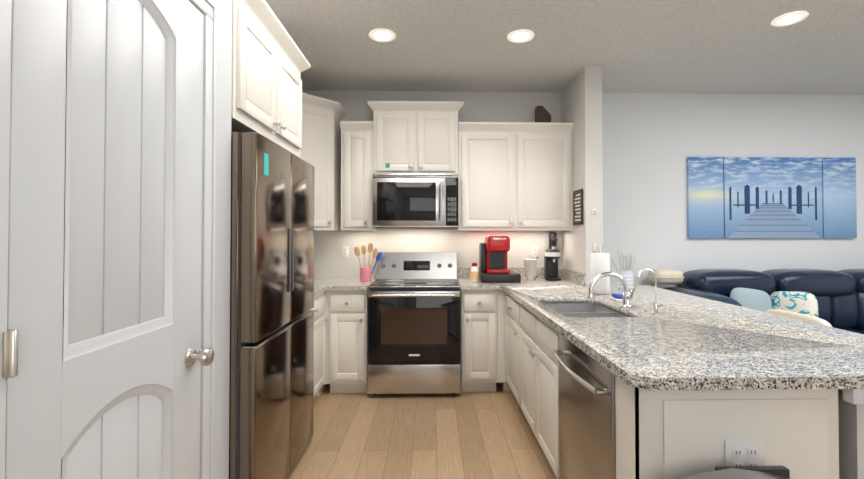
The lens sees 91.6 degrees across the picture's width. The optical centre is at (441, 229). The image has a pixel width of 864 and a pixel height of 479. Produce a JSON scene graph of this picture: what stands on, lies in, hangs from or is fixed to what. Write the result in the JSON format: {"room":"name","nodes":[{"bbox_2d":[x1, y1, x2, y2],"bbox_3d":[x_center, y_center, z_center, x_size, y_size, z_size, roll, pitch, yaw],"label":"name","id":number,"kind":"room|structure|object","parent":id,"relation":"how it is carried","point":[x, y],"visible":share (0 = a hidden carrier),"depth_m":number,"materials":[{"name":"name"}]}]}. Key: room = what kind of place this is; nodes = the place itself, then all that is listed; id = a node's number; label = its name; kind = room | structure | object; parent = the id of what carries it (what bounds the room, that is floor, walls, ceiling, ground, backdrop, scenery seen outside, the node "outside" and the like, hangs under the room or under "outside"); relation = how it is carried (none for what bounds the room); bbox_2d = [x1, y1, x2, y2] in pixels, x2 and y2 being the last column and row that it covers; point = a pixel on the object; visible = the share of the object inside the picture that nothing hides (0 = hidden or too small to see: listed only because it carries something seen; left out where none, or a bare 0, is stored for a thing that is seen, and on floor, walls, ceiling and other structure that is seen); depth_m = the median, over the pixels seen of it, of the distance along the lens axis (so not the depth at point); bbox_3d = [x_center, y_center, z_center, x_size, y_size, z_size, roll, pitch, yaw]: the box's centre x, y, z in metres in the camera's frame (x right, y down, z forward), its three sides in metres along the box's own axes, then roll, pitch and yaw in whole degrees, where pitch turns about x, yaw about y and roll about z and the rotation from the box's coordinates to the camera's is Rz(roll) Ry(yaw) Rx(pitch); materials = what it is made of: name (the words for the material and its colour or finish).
{"room":"kitchen","nodes":[
{"label":"kitchen","id":0,"kind":"room"},
{"bbox_2d":[212,0,231,478],"bbox_3d":[-1.342,-0.050,-0.012,0.950,2.740,3.630,0,-1,-1],"label":"wall","id":1,"kind":"structure","parent":0,"point":[222,243],"depth_m":1.74,"materials":[{"name":"white paint"}]},
{"bbox_2d":[2,0,213,478],"bbox_3d":[-0.842,0.264,1.155,0.103,2.122,0.768,0,-1,-1],"label":"pantry door","id":2,"kind":"structure","parent":1,"relation":"in","point":[105,356],"depth_m":1.09,"materials":[{"name":"white paint"}]},
{"bbox_2d":[0,0,216,478],"bbox_3d":[-0.874,0.234,1.181,0.040,2.206,0.844,0,-1,-1],"label":"door frame","id":3,"kind":"structure","parent":1,"relation":"attached to","point":[207,9],"depth_m":1.54,"materials":[{"name":"white paint"}]},
{"bbox_2d":[287,383,556,478],"bbox_3d":[1.903,1.368,1.241,7.500,0.060,6.020,0,-1,-1],"label":"floor","id":4,"kind":"structure","parent":0,"point":[476,435],"depth_m":2.73,"materials":[{"name":"brown wood"}]},
{"bbox_2d":[229,132,313,478],"bbox_3d":[-1.176,0.465,2.266,0.728,1.775,0.910,0,-1,-1],"label":"refrigerator","id":5,"kind":"object","parent":4,"relation":"on","point":[271,385],"visible":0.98,"depth_m":1.98,"materials":[{"name":"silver metal"}]},
{"bbox_2d":[310,291,328,398],"bbox_3d":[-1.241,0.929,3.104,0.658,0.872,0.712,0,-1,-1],"label":"base cabinet","id":6,"kind":"object","parent":4,"relation":"on","point":[319,309],"visible":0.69,"depth_m":3.27,"materials":[{"name":"white paint"}]},
{"bbox_2d":[328,290,367,392],"bbox_3d":[-0.782,0.938,3.748,0.320,0.872,0.648,0,-1,-1],"label":"base cabinet","id":7,"kind":"object","parent":4,"relation":"on","point":[348,342],"visible":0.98,"depth_m":3.46,"materials":[{"name":"white paint"}]},
{"bbox_2d":[314,278,375,296],"bbox_3d":[-1.093,0.477,3.410,0.969,0.036,1.323,0,-1,-1],"label":"countertop","id":8,"kind":"structure","parent":7,"relation":"on","point":[321,285],"depth_m":3.55,"materials":[{"name":"stone"}]},
{"bbox_2d":[355,243,381,281],"bbox_3d":[-0.663,0.290,3.806,0.251,0.347,0.100,0,-1,-1],"label":"utensil crock","id":9,"kind":"object","parent":8,"relation":"on","point":[365,274],"visible":1,"depth_m":3.79,"materials":[{"name":"pink ceramic"}]},
{"bbox_2d":[368,252,460,394],"bbox_3d":[-0.229,0.791,3.709,0.758,1.165,0.731,0,-1,-1],"label":"range","id":10,"kind":"object","parent":4,"relation":"on","point":[413,322],"visible":1,"depth_m":3.42,"materials":[{"name":"silver metal"}]},
{"bbox_2d":[460,289,497,391],"bbox_3d":[0.311,0.938,3.774,0.300,0.872,0.648,0,-1,-1],"label":"base cabinet","id":11,"kind":"object","parent":4,"relation":"on","point":[478,346],"visible":1,"depth_m":3.48,"materials":[{"name":"white paint"}]},
{"bbox_2d":[497,290,511,390],"bbox_3d":[0.801,0.939,3.811,0.678,0.872,0.598,0,-1,-1],"label":"base cabinet","id":12,"kind":"object","parent":4,"relation":"on","point":[501,313],"visible":0.14,"depth_m":3.51,"materials":[{"name":"white paint"}]},
{"bbox_2d":[505,294,521,405],"bbox_3d":[0.830,0.930,3.219,0.648,0.872,0.580,0,-1,-1],"label":"base cabinet","id":13,"kind":"object","parent":4,"relation":"on","point":[513,327],"visible":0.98,"depth_m":3.18,"materials":[{"name":"white paint"}]},
{"bbox_2d":[520,303,627,478],"bbox_3d":[0.848,0.920,2.478,0.648,0.872,0.900,0,-1,-1],"label":"base cabinet","id":14,"kind":"object","parent":4,"relation":"on","point":[539,378],"visible":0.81,"depth_m":2.43,"materials":[{"name":"white paint"}]},
{"bbox_2d":[552,333,615,478],"bbox_3d":[0.833,0.911,1.722,0.658,0.868,0.598,0,-1,-1],"label":"dishwasher","id":15,"kind":"object","parent":4,"relation":"on","point":[587,435],"visible":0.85,"depth_m":1.67,"materials":[{"name":"silver metal"}]},
{"bbox_2d":[615,376,838,478],"bbox_3d":[0.894,0.904,1.336,0.610,0.872,0.169,0,-1,-1],"label":"cabinet end panel","id":16,"kind":"object","parent":4,"relation":"on","point":[674,434],"visible":0.79,"depth_m":1.26,"materials":[{"name":"white paint"}]},
{"bbox_2d":[725,440,763,465],"bbox_3d":[0.903,0.683,1.250,0.118,0.115,0.006,0,-1,-1],"label":"outlet","id":17,"kind":"object","parent":16,"relation":"attached to","point":[744,452],"visible":0.62,"depth_m":1.25,"materials":[{"name":"white plastic"}]},
{"bbox_2d":[680,466,789,478],"bbox_3d":[0.814,0.993,1.000,0.390,0.664,0.379,0,-1,-1],"label":"trash can","id":18,"kind":"object","parent":4,"relation":"on","point":[751,472],"visible":1,"depth_m":1.16,"materials":[{"name":"silver metal"}]},
{"bbox_2d":[662,269,863,333],"bbox_3d":[3.746,0.862,3.668,3.424,0.999,0.990,0,-1,-1],"label":"sofa","id":19,"kind":"object","parent":4,"relation":"on","point":[839,295],"visible":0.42,"depth_m":3.76,"materials":[{"name":"blue leather"}]},
{"bbox_2d":[647,268,683,284],"bbox_3d":[2.109,0.437,3.960,0.272,0.144,0.272,0,-1,-1],"label":"bolster","id":20,"kind":"object","parent":19,"relation":"on","point":[665,276],"visible":0.98,"depth_m":3.85,"materials":[{"name":"beige fabric"}]},
{"bbox_2d":[730,288,771,311],"bbox_3d":[2.628,0.677,3.569,0.375,0.369,0.191,0,-1,-1],"label":"pillow","id":21,"kind":"object","parent":19,"relation":"on","point":[756,299],"visible":0.5,"depth_m":3.53,"materials":[{"name":"blue fabric"}]},
{"bbox_2d":[770,291,818,317],"bbox_3d":[2.930,0.683,3.506,0.229,0.344,0.322,0,-1,-1],"label":"cushion","id":22,"kind":"object","parent":19,"relation":"on","point":[805,303],"visible":0.54,"depth_m":3.44,"materials":[{"name":"white fabric"}]},
{"bbox_2d":[765,309,831,326],"bbox_3d":[1.803,0.908,2.385,0.503,0.874,0.450,0,-1,-1],"label":"bar stool","id":23,"kind":"object","parent":4,"relation":"on","point":[804,317],"visible":0.12,"depth_m":2.34,"materials":[{"name":"beige leather"}]},
{"bbox_2d":[265,0,863,94],"bbox_3d":[1.903,-1.431,1.281,7.500,0.060,6.020,0,-1,-1],"label":"ceiling","id":24,"kind":"structure","parent":0,"point":[697,46],"depth_m":3.13,"materials":[{"name":"paint"}]},
{"bbox_2d":[369,29,395,41],"bbox_3d":[-0.418,-1.389,2.965,0.190,0.045,0.190,0,-1,-1],"label":"recessed light","id":25,"kind":"object","parent":24,"relation":"in","point":[382,35],"visible":0.85,"depth_m":2.96,"materials":[{"name":"white"}]},
{"bbox_2d":[507,30,533,42],"bbox_3d":[0.562,-1.389,2.979,0.190,0.045,0.190,0,-1,-1],"label":"recessed light","id":26,"kind":"object","parent":24,"relation":"in","point":[519,36],"visible":0.96,"depth_m":2.98,"materials":[{"name":"white"}]},
{"bbox_2d":[771,11,808,26],"bbox_3d":[2.269,-1.393,2.739,0.190,0.045,0.190,0,-1,-1],"label":"recessed light","id":27,"kind":"object","parent":24,"relation":"in","point":[790,18],"visible":0.81,"depth_m":2.73,"materials":[{"name":"white"}]},
{"bbox_2d":[302,90,863,287],"bbox_3d":[1.833,0.011,4.210,7.500,2.740,0.120,0,-1,-1],"label":"wall","id":28,"kind":"structure","parent":0,"point":[651,142],"depth_m":4.16,"materials":[{"name":"white paint"}]},
{"bbox_2d":[300,93,346,230],"bbox_3d":[-1.251,-0.572,3.773,0.668,1.148,0.618,0,-1,-1],"label":"upper cabinet","id":29,"kind":"object","parent":28,"relation":"attached to","point":[320,150],"visible":0.44,"depth_m":3.69,"materials":[{"name":"white paint"}]},
{"bbox_2d":[341,246,348,257],"bbox_3d":[-0.935,0.214,4.075,0.072,0.115,0.006,0,-1,-1],"label":"electrical outlet","id":30,"kind":"object","parent":28,"relation":"attached to","point":[344,251],"visible":1,"depth_m":4.07,"materials":[{"name":"white plastic"}]},
{"bbox_2d":[340,121,376,230],"bbox_3d":[-0.762,-0.480,3.909,0.286,0.968,0.368,0,-1,-1],"label":"upper cabinet","id":31,"kind":"object","parent":28,"relation":"attached to","point":[356,170],"visible":0.98,"depth_m":3.76,"materials":[{"name":"white paint"}]},
{"bbox_2d":[367,101,463,173],"bbox_3d":[-0.234,-0.820,3.921,0.862,0.648,0.378,0,-1,-1],"label":"upper cabinet","id":32,"kind":"object","parent":28,"relation":"attached to","point":[415,137],"visible":1,"depth_m":3.76,"materials":[{"name":"white paint"}]},
{"bbox_2d":[372,174,457,226],"bbox_3d":[-0.233,-0.261,3.871,0.754,0.463,0.463,0,-1,-1],"label":"microwave","id":33,"kind":"object","parent":32,"relation":"attached to","point":[414,200],"visible":1,"depth_m":3.68,"materials":[{"name":"silver metal"}]},
{"bbox_2d":[456,122,573,230],"bbox_3d":[0.668,-0.479,3.943,1.036,0.968,0.368,0,-1,-1],"label":"upper cabinet","id":34,"kind":"object","parent":28,"relation":"attached to","point":[514,176],"visible":1,"depth_m":3.79,"materials":[{"name":"white paint"}]},
{"bbox_2d":[535,106,550,121],"bbox_3d":[0.957,-1.060,3.949,0.135,0.190,0.100,0,-1,-1],"label":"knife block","id":35,"kind":"object","parent":34,"relation":"on","point":[542,113],"visible":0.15,"depth_m":3.90,"materials":[{"name":"brown wood"}]},
{"bbox_2d":[531,246,537,257],"bbox_3d":[0.915,0.214,4.120,0.072,0.115,0.006,0,-1,-1],"label":"electrical outlet","id":36,"kind":"object","parent":28,"relation":"attached to","point":[534,251],"visible":1,"depth_m":4.12,"materials":[{"name":"white plastic"}]},
{"bbox_2d":[549,232,557,248],"bbox_3d":[1.086,0.149,4.074,0.070,0.260,0.108,0,-1,-1],"label":"coffee grinder","id":37,"kind":"object","parent":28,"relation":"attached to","point":[553,239],"visible":0.65,"depth_m":4.07,"materials":[{"name":"black plastic"}]},
{"bbox_2d":[687,157,856,237],"bbox_3d":[3.279,-0.320,4.170,1.690,0.800,0.034,0,-1,-1],"label":"picture","id":38,"kind":"object","parent":28,"relation":"attached to","point":[770,197],"visible":0.98,"depth_m":4.15,"materials":[{"name":"fabric"}]},
{"bbox_2d":[561,66,863,478],"bbox_3d":[1.306,-0.011,2.707,0.175,2.740,2.860,0,-1,-1],"label":"wall","id":39,"kind":"structure","parent":0,"point":[581,101],"depth_m":3.51,"materials":[{"name":"white paint"}]},
{"bbox_2d":[573,189,582,224],"bbox_3d":[1.187,-0.197,3.652,0.015,0.300,0.220,0,-1,-1],"label":"sign","id":40,"kind":"object","parent":39,"relation":"attached to","point":[577,207],"visible":1,"depth_m":3.62,"materials":[{"name":"brown wood"}]},
{"bbox_2d":[592,209,596,252],"bbox_3d":[1.270,0.033,3.485,0.030,0.415,0.018,0,-1,-1],"label":"light switch","id":41,"kind":"object","parent":39,"relation":"attached to","point":[594,244],"visible":0.83,"depth_m":3.48,"materials":[{"name":"white plastic"}]},
{"bbox_2d":[843,389,863,403],"bbox_3d":[1.309,0.513,2.361,0.255,0.062,2.253,0,-1,-1],"label":"trim","id":42,"kind":"structure","parent":39,"relation":"on","point":[853,396],"depth_m":1.23,"materials":[{"name":"white paint"}]},
{"bbox_2d":[457,268,863,390],"bbox_3d":[0.960,0.417,2.671,1.559,0.136,2.898,0,-1,-1],"label":"countertop","id":43,"kind":"structure","parent":42,"relation":"on","point":[681,341],"depth_m":1.72,"materials":[{"name":"stone"}]},
{"bbox_2d":[470,263,478,281],"bbox_3d":[0.294,0.378,3.737,0.073,0.170,0.073,0,-1,-1],"label":"bottle","id":44,"kind":"object","parent":43,"relation":"on","point":[474,274],"visible":1,"depth_m":3.71,"materials":[{"name":"brown plastic"}]},
{"bbox_2d":[479,236,520,282],"bbox_3d":[0.519,0.259,3.842,0.345,0.411,0.345,0,-1,-1],"label":"coffee maker","id":45,"kind":"object","parent":43,"relation":"on","point":[493,264],"visible":1,"depth_m":3.73,"materials":[{"name":"red plastic"}]},
{"bbox_2d":[524,259,536,279],"bbox_3d":[0.829,0.369,3.920,0.124,0.192,0.124,0,-1,-1],"label":"cup","id":46,"kind":"object","parent":43,"relation":"on","point":[530,270],"visible":1,"depth_m":3.88,"materials":[{"name":"white ceramic"}]},
{"bbox_2d":[544,249,560,280],"bbox_3d":[1.034,0.321,3.920,0.144,0.288,0.192,0,-1,-1],"label":"coffee maker","id":47,"kind":"object","parent":43,"relation":"on","point":[551,257],"visible":1,"depth_m":3.90,"materials":[{"name":"black plastic"}]},
{"bbox_2d":[545,303,627,316],"bbox_3d":[0.821,0.582,2.462,0.434,0.196,0.710,0,-1,-1],"label":"sink","id":48,"kind":"object","parent":43,"relation":"in","point":[567,309],"depth_m":2.80,"materials":[{"name":"silver metal"}]},
{"bbox_2d":[590,246,611,295],"bbox_3d":[1.113,0.283,2.948,0.150,0.338,0.150,0,-1,-1],"label":"paper towel","id":49,"kind":"object","parent":43,"relation":"on","point":[599,262],"visible":0.88,"depth_m":2.89,"materials":[{"name":"white paper"}]},
{"bbox_2d":[609,293,622,300],"bbox_3d":[1.136,0.428,2.686,0.085,0.040,0.120,0,-1,-1],"label":"dish","id":50,"kind":"object","parent":43,"relation":"on","point":[616,296],"visible":0.69,"depth_m":2.65,"materials":[{"name":"blue plastic"}]},
{"bbox_2d":[611,249,635,289],"bbox_3d":[1.412,0.299,3.232,0.189,0.313,0.170,0,-1,-1],"label":"jar","id":51,"kind":"object","parent":43,"relation":"on","point":[626,273],"visible":0.73,"depth_m":3.18,"materials":[{"name":"white"}]},
{"bbox_2d":[587,269,662,314],"bbox_3d":[0.997,0.323,2.318,0.305,0.239,0.280,0,-1,-1],"label":"faucet","id":52,"kind":"object","parent":43,"relation":"on","point":[627,297],"visible":1,"depth_m":2.41,"materials":[{"name":"silver metal"}]},
{"bbox_3d":[-1.628,-0.008,2.932,0.120,2.740,2.270,0,-1,-1],"label":"wall","id":53,"kind":"structure","parent":0,"visible":0},
{"bbox_2d":[231,0,310,157],"bbox_3d":[-1.208,-0.799,2.290,0.683,0.635,1.035,0,-1,-1],"label":"upper cabinet","id":54,"kind":"object","parent":53,"relation":"attached to","point":[270,63],"visible":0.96,"depth_m":2.14,"materials":[{"name":"white paint"}]}
]}

